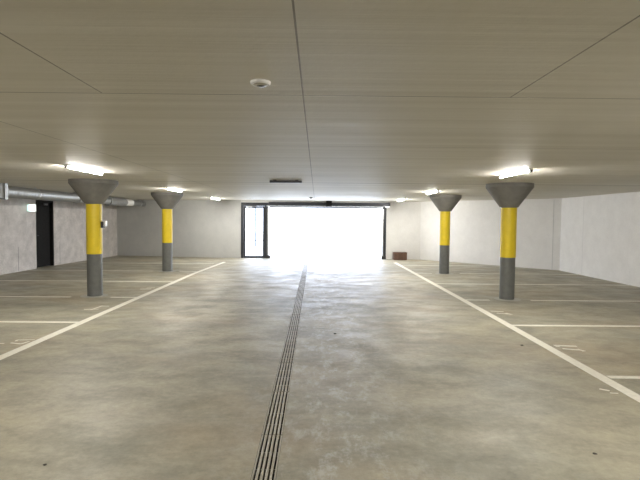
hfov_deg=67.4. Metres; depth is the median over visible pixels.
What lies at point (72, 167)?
diffuser
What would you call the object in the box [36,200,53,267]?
door
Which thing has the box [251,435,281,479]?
drain grate
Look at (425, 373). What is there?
floor
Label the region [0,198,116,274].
wall
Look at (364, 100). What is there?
ceiling
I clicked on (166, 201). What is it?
concrete column
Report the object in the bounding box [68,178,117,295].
concrete column
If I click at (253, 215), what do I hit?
door
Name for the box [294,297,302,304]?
drain grate
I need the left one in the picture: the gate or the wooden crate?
the gate
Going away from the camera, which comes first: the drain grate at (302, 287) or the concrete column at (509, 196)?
the concrete column at (509, 196)
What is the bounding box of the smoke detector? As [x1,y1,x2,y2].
[250,79,270,86]
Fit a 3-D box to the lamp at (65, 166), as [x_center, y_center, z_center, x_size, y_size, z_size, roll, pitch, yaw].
[-3.788,-1.119,7.733,0.064,0.050,1.208,0,2,0]
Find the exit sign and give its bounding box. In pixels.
[27,204,35,210]
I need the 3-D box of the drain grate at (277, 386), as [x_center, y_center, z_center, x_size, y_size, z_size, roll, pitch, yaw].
[-0.381,1.455,5.063,0.154,0.050,0.922,0,2,-1]
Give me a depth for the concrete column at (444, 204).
14.79 m
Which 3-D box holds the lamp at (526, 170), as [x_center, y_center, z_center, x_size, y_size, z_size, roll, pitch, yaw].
[3.123,-1.057,7.694,0.064,0.050,1.188,0,2,0]
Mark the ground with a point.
(281, 244)
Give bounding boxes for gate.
[266,201,389,258]
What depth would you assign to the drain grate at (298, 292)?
10.65 m
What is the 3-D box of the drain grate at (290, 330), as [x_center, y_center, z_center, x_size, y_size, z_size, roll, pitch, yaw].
[-0.401,1.375,6.921,0.154,0.050,0.922,0,2,-1]
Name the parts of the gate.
guide rail, guide rail, jamb post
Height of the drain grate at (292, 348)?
0.050 m
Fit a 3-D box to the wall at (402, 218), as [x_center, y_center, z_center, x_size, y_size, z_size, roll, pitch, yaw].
[0.495,-0.429,20.294,7.640,2.430,0.280,0,2,0]
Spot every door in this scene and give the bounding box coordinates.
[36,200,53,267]
[241,202,268,257]
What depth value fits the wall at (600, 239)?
13.79 m
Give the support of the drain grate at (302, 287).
on the floor
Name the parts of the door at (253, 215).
glass pane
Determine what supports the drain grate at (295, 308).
on the floor
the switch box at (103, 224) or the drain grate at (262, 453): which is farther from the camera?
the switch box at (103, 224)
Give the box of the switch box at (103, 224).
[101,221,106,227]
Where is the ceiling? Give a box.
[0,0,639,201]
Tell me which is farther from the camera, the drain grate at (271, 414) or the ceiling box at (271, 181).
the ceiling box at (271, 181)
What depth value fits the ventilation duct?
13.19 m
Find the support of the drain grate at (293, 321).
on the floor
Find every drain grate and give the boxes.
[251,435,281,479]
[262,392,288,435]
[273,363,292,391]
[280,342,295,362]
[285,327,298,341]
[289,315,299,326]
[292,305,301,314]
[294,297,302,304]
[296,291,303,296]
[297,285,304,290]
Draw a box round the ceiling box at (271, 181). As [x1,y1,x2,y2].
[270,180,301,182]
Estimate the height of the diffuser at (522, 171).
0.020 m
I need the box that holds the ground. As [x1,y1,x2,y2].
[269,232,381,258]
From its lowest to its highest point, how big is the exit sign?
0.220 m
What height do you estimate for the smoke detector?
0.029 m
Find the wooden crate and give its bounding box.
[393,252,406,259]
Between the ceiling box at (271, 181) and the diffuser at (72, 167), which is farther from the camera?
the ceiling box at (271, 181)
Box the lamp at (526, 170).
[499,169,532,178]
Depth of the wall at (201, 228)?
20.47 m
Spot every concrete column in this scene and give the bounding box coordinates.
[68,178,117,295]
[151,192,182,271]
[430,195,461,273]
[486,182,533,299]
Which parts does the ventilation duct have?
damper frame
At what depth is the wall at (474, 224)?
17.95 m
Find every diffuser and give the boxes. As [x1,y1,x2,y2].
[68,166,101,174]
[501,170,528,177]
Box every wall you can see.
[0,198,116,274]
[117,200,240,257]
[241,200,420,259]
[420,198,561,269]
[560,192,639,286]
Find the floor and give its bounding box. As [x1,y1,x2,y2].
[0,255,639,479]
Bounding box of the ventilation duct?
[0,183,145,206]
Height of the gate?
2.420 m
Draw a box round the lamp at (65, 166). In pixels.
[63,165,102,175]

